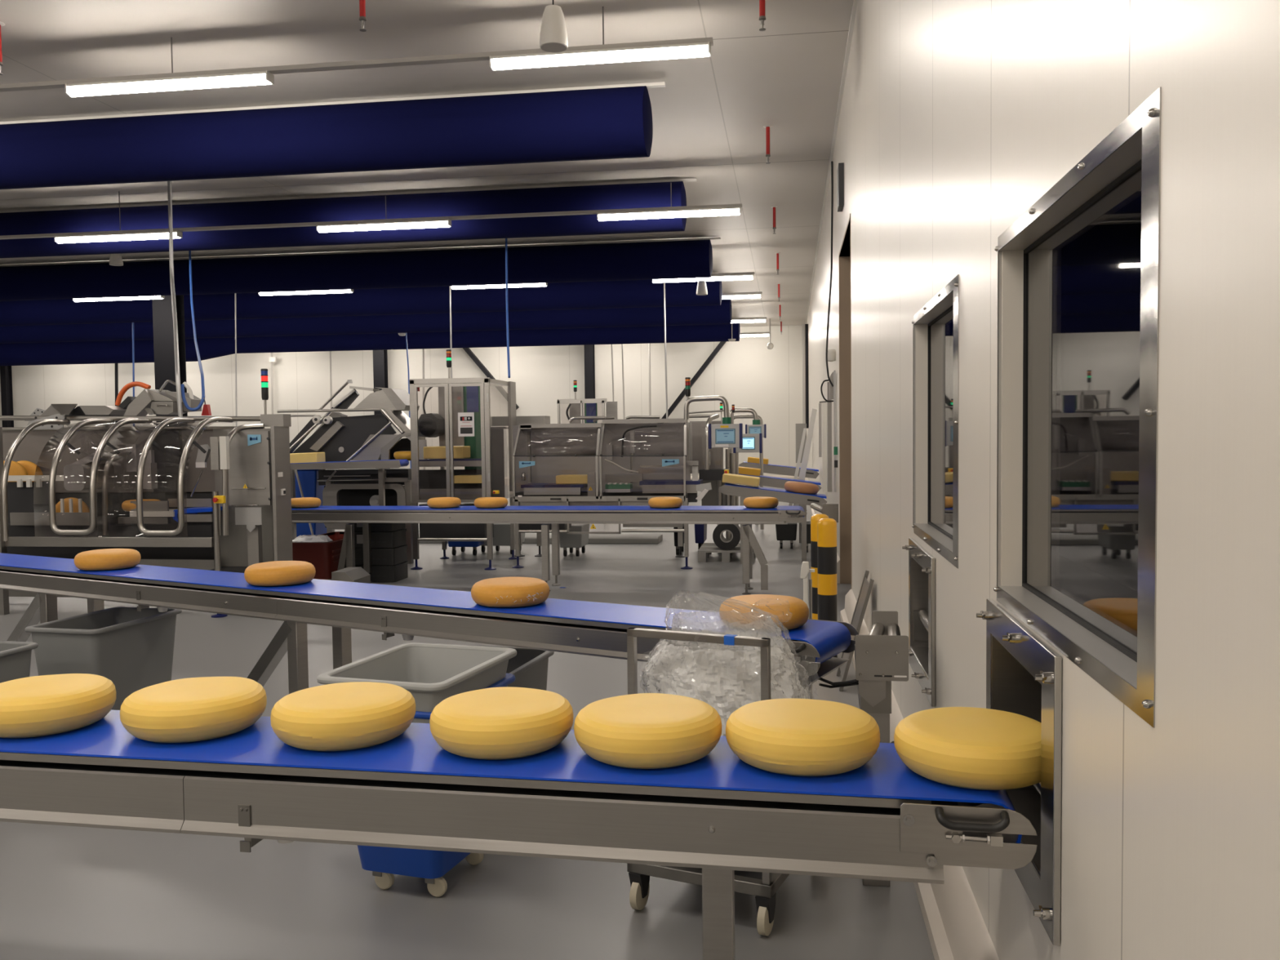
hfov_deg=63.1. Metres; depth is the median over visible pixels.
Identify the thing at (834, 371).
upright
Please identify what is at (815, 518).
bollard
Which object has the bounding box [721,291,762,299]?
lamp
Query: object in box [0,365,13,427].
steel column
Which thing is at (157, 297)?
lamp
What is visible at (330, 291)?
lamp
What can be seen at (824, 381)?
cable
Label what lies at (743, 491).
conveyor
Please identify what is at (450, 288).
conduit
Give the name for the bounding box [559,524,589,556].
cart
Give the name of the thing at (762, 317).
lamp trunking
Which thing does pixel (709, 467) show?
machine
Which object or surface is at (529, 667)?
plastic tub
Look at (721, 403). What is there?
tower
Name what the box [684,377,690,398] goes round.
tower
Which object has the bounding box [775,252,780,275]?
sprinkler
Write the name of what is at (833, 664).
drip tray
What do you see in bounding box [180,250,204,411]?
hose
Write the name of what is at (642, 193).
air duct
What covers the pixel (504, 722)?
cheese
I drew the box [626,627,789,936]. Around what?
trolley
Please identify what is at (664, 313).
conduit
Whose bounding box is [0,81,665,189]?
air duct
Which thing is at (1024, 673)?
surround
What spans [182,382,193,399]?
hose
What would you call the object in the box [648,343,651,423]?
conduit
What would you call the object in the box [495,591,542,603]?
scrap
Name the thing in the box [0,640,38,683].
plastic tub
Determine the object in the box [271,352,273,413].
conduit
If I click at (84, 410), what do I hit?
hood
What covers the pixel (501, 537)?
cart
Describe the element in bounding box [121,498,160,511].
cheese
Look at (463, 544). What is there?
cart
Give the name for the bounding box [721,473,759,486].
cheese block
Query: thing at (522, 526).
tray
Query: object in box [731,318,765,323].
lamp
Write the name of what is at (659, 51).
diffuser
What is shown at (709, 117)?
ceiling
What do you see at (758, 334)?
lamp
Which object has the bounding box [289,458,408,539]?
conveyor
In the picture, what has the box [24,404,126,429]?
machine
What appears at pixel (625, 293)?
air duct
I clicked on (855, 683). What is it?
power cable
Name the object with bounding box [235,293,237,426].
conduit
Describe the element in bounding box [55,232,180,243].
diffuser
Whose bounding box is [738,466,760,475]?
cheese block
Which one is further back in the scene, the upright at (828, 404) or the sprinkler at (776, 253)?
the sprinkler at (776, 253)
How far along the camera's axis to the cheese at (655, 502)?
10.61 m
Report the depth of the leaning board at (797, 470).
15.72 m
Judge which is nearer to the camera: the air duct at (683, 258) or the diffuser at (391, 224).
the diffuser at (391, 224)
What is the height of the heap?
0.273 m
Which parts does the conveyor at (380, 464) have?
leg, frame, frame, leg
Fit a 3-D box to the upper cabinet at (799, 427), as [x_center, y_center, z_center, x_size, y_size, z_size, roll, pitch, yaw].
[3.689,-0.843,23.855,0.243,0.898,0.300,0,3,8]
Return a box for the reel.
[712,524,740,550]
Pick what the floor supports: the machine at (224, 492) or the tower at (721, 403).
the machine at (224, 492)
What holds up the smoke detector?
hanging from the ceiling
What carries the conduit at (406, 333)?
hanging from the ceiling
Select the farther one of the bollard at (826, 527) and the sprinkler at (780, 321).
the sprinkler at (780, 321)
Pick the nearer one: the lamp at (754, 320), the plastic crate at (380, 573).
the plastic crate at (380, 573)
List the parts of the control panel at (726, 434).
arm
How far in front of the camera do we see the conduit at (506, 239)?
14.22 m
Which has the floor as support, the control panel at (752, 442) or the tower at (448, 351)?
the control panel at (752, 442)
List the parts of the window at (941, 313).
pane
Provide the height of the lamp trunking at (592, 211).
0.425 m
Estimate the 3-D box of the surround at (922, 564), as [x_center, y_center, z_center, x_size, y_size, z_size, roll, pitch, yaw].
[1.197,0.545,4.187,0.206,0.553,0.730,0,3,8]
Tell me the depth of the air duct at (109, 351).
31.32 m
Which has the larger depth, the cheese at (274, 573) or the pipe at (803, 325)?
the pipe at (803, 325)
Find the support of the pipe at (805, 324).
attached to the wall at (957, 117)
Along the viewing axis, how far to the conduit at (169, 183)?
11.46 m
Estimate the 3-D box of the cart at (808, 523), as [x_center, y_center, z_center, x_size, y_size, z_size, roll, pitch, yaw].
[2.316,0.766,14.064,0.287,0.389,0.398,0,3,8]
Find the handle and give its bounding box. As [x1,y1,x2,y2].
[294,469,313,534]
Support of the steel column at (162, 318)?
on the floor
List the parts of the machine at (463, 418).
corner post, drilled plate, motor, door, corner post, mounting plate, conveyor frame, mounting plate, door, green panel, corner post, panel, corner post, plate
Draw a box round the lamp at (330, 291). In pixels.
[257,289,353,295]
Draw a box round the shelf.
[417,488,482,502]
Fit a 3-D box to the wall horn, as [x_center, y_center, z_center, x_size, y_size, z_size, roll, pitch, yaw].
[2.192,-1.425,11.957,0.130,0.140,0.130,0,3,8]
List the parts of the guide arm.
rod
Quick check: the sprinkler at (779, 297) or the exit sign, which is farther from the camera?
the sprinkler at (779, 297)
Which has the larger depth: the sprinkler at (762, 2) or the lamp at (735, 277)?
the lamp at (735, 277)
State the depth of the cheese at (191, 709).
2.64 m
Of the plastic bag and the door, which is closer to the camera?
the plastic bag
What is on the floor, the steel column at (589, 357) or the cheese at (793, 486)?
the steel column at (589, 357)
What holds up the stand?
on the floor
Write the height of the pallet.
0.145 m
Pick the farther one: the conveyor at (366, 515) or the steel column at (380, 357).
the steel column at (380, 357)
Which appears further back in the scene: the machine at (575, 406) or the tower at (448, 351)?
the machine at (575, 406)
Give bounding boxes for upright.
[826,382,831,492]
[833,370,835,492]
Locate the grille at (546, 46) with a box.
[540,42,566,52]
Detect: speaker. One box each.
[109,253,123,266]
[539,0,568,52]
[696,277,707,295]
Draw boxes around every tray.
[0,568,797,641]
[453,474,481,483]
[520,523,571,529]
[622,524,684,527]
[798,657,848,688]
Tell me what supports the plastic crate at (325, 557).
on the floor
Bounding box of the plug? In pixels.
[201,397,211,415]
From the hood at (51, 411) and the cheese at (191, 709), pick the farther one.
the hood at (51, 411)
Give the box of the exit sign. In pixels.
[833,446,837,467]
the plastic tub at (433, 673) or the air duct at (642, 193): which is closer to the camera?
the plastic tub at (433, 673)
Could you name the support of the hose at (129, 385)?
attached to the machine at (150, 402)
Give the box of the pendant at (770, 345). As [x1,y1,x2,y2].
[766,318,773,349]
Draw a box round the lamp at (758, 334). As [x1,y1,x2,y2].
[739,333,768,337]
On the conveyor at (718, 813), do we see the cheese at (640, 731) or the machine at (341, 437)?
the cheese at (640, 731)
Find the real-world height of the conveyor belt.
0.025 m
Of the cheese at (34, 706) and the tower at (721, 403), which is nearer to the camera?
the cheese at (34, 706)
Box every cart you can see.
[448,541,484,555]
[484,523,524,554]
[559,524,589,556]
[673,526,684,555]
[694,524,706,549]
[775,522,797,548]
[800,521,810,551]
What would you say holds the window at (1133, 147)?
in the wall at (957, 117)
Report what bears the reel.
on the pallet
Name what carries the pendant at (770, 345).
hanging from the ceiling
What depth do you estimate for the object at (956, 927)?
3.17 m
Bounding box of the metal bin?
[331,567,370,583]
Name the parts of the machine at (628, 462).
post, pane rail, leg, leg, leg, conveyor frame, pane, drop frame, post, pane rail, rail, post, pane rail, guide rod, pane, guide rail, conveyor frame, leg, post, pane rail, leg, post, transfer plate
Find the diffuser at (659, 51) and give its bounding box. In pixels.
[490,44,709,70]
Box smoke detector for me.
[728,323,735,341]
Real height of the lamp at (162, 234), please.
0.645 m
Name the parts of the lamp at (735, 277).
lamp trunking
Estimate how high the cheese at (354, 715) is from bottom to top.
0.111 m
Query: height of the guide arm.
0.986 m
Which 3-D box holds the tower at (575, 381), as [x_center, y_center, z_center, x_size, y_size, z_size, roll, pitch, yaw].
[-1.148,-1.598,18.495,0.062,0.348,0.061,0,3,8]
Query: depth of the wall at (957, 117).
1.90 m
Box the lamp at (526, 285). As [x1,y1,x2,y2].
[450,283,547,289]
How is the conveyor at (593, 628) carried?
on the floor
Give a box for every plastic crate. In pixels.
[292,531,344,579]
[349,523,404,531]
[354,528,406,547]
[355,544,407,564]
[355,560,408,582]
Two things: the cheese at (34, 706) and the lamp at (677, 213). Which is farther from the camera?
the lamp at (677, 213)
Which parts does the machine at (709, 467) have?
rail, rod, panel, link rod, post, post, post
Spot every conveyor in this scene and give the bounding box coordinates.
[0,552,858,693]
[0,710,1037,959]
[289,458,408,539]
[291,506,806,595]
[719,483,826,564]
[738,461,819,524]
[738,473,821,542]
[913,609,1137,640]
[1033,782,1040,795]
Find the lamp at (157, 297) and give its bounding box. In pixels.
[72,295,164,302]
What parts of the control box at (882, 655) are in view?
support arm, post, plate, plate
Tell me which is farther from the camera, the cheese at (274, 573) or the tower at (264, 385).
the tower at (264, 385)
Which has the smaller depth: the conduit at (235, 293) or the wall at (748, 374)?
the conduit at (235, 293)
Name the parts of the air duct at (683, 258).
hanging rail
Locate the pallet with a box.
[697,542,755,562]
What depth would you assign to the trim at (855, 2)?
10.73 m
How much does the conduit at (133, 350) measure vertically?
4.378 m
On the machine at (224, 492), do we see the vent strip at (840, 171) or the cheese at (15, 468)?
the cheese at (15, 468)
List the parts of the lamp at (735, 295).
lamp trunking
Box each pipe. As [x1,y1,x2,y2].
[802,324,805,423]
[804,324,806,423]
[805,324,808,428]
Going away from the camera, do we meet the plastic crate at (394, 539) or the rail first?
the plastic crate at (394, 539)
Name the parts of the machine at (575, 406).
post, mounting plate, post, green panel, blue panel, post, plate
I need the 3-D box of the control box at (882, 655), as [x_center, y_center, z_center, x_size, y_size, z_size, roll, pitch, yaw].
[0.882,0.976,3.850,0.191,0.923,0.396,0,3,8]
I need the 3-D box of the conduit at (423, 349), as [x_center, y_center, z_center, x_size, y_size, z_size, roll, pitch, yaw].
[-6.793,-1.966,32.736,0.111,4.394,0.070,0,3,8]
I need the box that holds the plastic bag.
[640,591,816,736]
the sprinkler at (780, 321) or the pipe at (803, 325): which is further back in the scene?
the pipe at (803, 325)
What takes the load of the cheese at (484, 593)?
on the conveyor at (593, 628)
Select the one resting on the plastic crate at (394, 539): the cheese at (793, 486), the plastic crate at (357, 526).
the plastic crate at (357, 526)
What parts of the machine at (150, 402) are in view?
arm, lid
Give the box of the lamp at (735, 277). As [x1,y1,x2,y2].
[652,271,754,283]
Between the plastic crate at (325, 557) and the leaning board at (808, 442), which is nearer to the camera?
the plastic crate at (325, 557)
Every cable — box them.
[817,677,858,685]
[818,682,858,688]
[820,379,833,402]
[826,160,833,386]
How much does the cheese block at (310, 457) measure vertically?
0.134 m
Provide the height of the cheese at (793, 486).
0.160 m
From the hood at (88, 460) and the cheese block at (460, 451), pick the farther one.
the cheese block at (460, 451)
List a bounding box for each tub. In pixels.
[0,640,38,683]
[25,606,182,710]
[294,469,326,537]
[316,642,516,723]
[466,644,554,690]
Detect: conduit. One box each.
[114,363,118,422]
[132,322,134,425]
[167,181,182,417]
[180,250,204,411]
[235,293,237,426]
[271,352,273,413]
[329,351,332,413]
[405,333,411,468]
[422,348,425,469]
[448,286,452,377]
[505,238,510,377]
[611,344,613,401]
[621,343,625,419]
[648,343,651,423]
[663,282,667,418]
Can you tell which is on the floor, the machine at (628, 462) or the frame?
the machine at (628, 462)
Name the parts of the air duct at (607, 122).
hanging rail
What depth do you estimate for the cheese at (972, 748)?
2.23 m
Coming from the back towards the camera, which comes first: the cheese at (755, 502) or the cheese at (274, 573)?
the cheese at (755, 502)
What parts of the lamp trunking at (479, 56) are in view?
tube lamp, hanging chain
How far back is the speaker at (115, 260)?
17.61 m
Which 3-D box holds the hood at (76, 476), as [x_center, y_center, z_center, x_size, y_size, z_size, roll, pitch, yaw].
[-5.362,-0.033,10.146,0.212,0.249,0.450,0,3,8]
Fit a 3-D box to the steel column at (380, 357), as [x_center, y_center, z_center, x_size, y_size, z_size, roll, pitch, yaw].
[-8.314,-2.224,33.498,0.368,4.880,0.300,0,3,8]
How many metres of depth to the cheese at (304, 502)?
11.29 m
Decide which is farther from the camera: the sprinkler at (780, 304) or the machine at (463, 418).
the sprinkler at (780, 304)
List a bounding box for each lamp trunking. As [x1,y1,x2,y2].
[0,6,713,92]
[0,182,742,239]
[731,316,766,319]
[740,332,769,333]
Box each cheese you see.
[0,673,115,737]
[3,460,27,481]
[16,460,43,481]
[55,497,89,512]
[74,548,141,570]
[120,676,266,742]
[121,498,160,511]
[244,560,315,586]
[270,681,415,751]
[291,497,320,508]
[393,450,411,459]
[426,497,461,508]
[429,686,573,759]
[471,577,549,607]
[474,497,507,508]
[573,693,721,768]
[648,497,682,508]
[719,594,808,631]
[725,697,879,776]
[743,496,778,508]
[784,480,818,494]
[893,706,1041,790]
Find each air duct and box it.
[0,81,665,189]
[0,177,696,257]
[0,237,720,301]
[0,272,723,326]
[0,298,732,343]
[0,323,740,365]
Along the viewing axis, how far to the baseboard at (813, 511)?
11.08 m
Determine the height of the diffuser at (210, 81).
0.065 m
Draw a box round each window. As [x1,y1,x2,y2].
[911,274,959,568]
[993,86,1161,728]
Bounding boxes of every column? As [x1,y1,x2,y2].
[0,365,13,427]
[151,294,187,426]
[373,349,388,460]
[584,344,595,399]
[822,402,826,492]
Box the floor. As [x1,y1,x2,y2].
[0,484,1137,959]
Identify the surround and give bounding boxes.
[902,537,935,706]
[976,598,1062,945]
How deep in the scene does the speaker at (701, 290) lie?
18.03 m
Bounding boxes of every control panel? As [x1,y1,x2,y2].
[684,395,742,448]
[728,408,766,453]
[733,433,762,524]
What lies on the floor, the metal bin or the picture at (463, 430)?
the metal bin
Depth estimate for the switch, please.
9.70 m
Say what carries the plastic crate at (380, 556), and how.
on the plastic crate at (380, 573)
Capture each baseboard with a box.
[403,475,799,485]
[804,477,839,583]
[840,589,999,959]
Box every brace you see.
[462,347,519,409]
[657,341,726,423]
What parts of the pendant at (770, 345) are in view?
rod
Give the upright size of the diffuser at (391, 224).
0.065 m
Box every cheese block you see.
[289,452,325,462]
[423,445,470,458]
[555,474,587,484]
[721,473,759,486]
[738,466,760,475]
[746,457,768,464]
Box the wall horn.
[825,349,835,361]
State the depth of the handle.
13.56 m
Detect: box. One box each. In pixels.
[269,356,276,361]
[829,372,833,399]
[854,610,908,886]
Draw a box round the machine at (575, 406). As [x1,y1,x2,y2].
[557,398,617,423]
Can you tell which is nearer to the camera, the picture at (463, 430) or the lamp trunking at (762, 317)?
the picture at (463, 430)
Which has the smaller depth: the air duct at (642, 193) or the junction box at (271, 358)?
the air duct at (642, 193)
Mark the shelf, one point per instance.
(424, 494)
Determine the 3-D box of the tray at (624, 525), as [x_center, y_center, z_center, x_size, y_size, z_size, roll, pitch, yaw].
[0.179,0.471,13.193,0.758,0.226,0.300,0,3,8]
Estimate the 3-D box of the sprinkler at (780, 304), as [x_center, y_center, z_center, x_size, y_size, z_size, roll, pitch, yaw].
[3.596,-4.311,26.739,0.100,0.393,0.100,0,3,8]
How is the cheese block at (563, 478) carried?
on the machine at (628, 462)
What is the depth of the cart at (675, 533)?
13.76 m
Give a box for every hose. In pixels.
[115,381,151,405]
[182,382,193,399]
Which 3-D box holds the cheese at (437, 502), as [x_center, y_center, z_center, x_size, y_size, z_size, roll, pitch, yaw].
[-2.097,0.241,11.152,0.355,0.107,0.356,1,3,29]
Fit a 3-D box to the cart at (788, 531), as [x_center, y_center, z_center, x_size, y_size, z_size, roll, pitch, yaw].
[2.050,0.764,14.582,0.297,0.354,0.548,0,3,8]
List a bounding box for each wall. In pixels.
[0,324,802,476]
[806,0,1279,959]
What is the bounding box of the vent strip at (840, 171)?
[836,162,844,211]
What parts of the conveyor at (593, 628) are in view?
leg, leg, frame, leg, leg, frame, handle, plate, plate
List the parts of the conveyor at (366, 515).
leg, leg, frame, leg, leg, leg, leg, plate, handle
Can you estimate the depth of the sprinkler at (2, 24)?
8.14 m
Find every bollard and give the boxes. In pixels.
[810,513,829,619]
[817,518,837,657]
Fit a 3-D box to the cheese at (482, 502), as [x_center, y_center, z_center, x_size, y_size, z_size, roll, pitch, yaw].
[-1.582,0.239,11.064,0.357,0.107,0.353,-1,3,-12]
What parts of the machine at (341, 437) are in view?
slide rail, rail, rail, slide rail, leg, round plate, rail, rail, frame, arm, head arm, outfeed frame, leg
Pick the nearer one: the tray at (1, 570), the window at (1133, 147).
the window at (1133, 147)
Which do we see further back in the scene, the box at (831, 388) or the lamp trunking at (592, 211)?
the lamp trunking at (592, 211)
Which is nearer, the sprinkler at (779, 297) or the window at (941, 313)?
the window at (941, 313)
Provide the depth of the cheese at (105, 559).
6.12 m
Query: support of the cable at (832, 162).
attached to the wall at (957, 117)
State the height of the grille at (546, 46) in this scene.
0.009 m
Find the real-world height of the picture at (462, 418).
0.051 m
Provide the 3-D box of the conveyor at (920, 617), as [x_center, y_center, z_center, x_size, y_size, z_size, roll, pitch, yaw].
[1.750,0.990,4.144,1.220,0.848,0.610,0,3,8]
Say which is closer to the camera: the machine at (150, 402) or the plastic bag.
the plastic bag
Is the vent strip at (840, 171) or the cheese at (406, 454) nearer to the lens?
the vent strip at (840, 171)
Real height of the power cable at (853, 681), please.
0.061 m
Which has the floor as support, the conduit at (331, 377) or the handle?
the conduit at (331, 377)
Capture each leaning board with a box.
[788,428,806,506]
[793,408,817,506]
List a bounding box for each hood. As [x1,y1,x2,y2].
[40,404,58,415]
[50,404,77,414]
[63,463,114,490]
[71,451,130,464]
[80,405,126,415]
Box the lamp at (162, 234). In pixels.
[53,191,182,243]
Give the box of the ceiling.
[0,0,853,326]
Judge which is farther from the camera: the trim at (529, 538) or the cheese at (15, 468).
the trim at (529, 538)
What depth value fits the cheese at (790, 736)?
2.33 m
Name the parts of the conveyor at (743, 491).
leg, frame, leg, handle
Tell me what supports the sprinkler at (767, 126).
hanging from the ceiling
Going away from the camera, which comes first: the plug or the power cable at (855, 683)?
the power cable at (855, 683)
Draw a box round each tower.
[260,368,268,413]
[446,349,451,377]
[573,380,577,399]
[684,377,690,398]
[720,402,722,469]
[732,404,734,423]
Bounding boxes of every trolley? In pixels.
[357,672,515,897]
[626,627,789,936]
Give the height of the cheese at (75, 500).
0.325 m
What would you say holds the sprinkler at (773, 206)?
hanging from the ceiling
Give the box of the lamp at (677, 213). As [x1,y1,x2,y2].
[598,208,739,221]
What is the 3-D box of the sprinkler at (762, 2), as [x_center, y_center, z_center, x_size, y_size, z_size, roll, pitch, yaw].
[0.873,-3.411,7.434,0.100,0.393,0.100,0,3,8]
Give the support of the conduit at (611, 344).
hanging from the ceiling
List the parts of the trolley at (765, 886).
rail, rail, plate, rail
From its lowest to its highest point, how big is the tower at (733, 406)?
2.034 m
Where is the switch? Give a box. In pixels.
[280,488,285,495]
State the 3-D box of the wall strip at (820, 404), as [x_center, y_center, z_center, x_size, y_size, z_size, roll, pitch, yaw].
[2.665,-0.736,15.411,0.039,0.793,0.100,0,3,8]
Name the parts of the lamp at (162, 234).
hanging chain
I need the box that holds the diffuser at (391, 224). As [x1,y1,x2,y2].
[317,221,449,232]
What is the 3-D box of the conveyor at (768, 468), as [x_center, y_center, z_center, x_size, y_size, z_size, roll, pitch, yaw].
[2.444,0.223,18.277,1.381,1.097,0.462,0,3,8]
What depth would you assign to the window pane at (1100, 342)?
11.41 m
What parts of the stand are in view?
plate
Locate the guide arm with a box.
[800,561,814,699]
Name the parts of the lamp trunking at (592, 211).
tube lamp, hanging chain, tube lamp, hanging chain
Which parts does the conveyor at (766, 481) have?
frame, leg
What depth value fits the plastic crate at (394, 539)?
11.57 m
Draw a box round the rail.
[732,414,764,529]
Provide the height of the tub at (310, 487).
1.185 m
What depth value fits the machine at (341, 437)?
13.36 m
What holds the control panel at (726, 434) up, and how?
attached to the machine at (628, 462)
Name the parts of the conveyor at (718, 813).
frame, frame, leg, plate, handle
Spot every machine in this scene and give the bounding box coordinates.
[0,413,293,617]
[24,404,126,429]
[118,379,201,416]
[276,379,425,564]
[408,377,516,570]
[490,415,711,568]
[557,398,617,423]
[688,409,735,538]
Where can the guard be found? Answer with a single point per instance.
(866, 587)
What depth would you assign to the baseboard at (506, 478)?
32.37 m
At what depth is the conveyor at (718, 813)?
2.37 m
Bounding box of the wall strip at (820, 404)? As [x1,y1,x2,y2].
[818,403,822,457]
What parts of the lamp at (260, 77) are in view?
hanging chain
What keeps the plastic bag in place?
on the trolley at (765, 886)
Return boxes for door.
[838,213,851,583]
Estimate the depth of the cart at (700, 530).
14.09 m
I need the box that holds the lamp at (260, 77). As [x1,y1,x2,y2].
[64,37,274,97]
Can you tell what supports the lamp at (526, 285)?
hanging from the ceiling
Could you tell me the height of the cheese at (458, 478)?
0.095 m
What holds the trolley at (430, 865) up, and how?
on the floor
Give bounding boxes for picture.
[460,416,471,421]
[460,427,472,433]
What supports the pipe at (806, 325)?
attached to the wall at (957, 117)
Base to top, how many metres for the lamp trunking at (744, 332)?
0.034 m
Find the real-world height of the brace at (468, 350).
2.807 m
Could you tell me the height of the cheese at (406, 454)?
0.112 m
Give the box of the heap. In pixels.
[292,534,333,542]
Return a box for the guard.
[835,569,874,691]
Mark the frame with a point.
(294, 512)
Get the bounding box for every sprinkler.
[0,21,4,75]
[359,0,366,31]
[759,0,765,31]
[763,124,772,164]
[770,205,777,234]
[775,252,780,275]
[776,283,781,301]
[779,304,781,319]
[779,320,782,334]
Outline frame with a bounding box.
[293,511,791,515]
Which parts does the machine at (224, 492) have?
corner post, carrier rail, curved pane, guard door, panel, panel, panel, second rail, rail, curved pane, guard door, actuator rod, belt frame, tag plate, lock plate, corner post, lock rod, sensor rod, sensor plate, panel, sensor post, rating plate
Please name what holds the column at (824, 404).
attached to the wall at (957, 117)
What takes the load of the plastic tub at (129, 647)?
on the floor
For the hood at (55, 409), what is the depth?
10.66 m
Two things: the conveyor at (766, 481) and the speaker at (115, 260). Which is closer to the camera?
the conveyor at (766, 481)
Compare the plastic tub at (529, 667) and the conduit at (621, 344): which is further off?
the conduit at (621, 344)
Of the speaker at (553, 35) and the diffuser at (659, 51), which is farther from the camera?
the diffuser at (659, 51)
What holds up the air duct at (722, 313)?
hanging from the ceiling
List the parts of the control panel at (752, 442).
arm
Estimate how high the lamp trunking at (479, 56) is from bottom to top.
0.425 m
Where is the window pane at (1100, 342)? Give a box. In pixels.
[1059,195,1141,591]
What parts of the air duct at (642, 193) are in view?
hanging rail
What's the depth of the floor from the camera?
3.74 m
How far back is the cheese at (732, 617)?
4.02 m
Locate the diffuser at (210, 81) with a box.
[66,74,271,97]
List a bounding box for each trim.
[418,533,662,543]
[804,0,857,324]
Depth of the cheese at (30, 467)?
10.49 m
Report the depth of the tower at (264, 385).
9.74 m
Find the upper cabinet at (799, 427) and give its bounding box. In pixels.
[795,423,806,462]
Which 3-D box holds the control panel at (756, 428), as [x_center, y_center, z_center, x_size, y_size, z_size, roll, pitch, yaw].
[1.683,-0.134,16.388,0.610,1.997,0.124,0,3,8]
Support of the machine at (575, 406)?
on the floor
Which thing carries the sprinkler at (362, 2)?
hanging from the ceiling
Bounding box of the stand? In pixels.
[809,502,838,522]
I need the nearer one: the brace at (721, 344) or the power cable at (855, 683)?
the power cable at (855, 683)
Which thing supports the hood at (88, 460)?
attached to the machine at (224, 492)
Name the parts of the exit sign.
black knob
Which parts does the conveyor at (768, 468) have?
frame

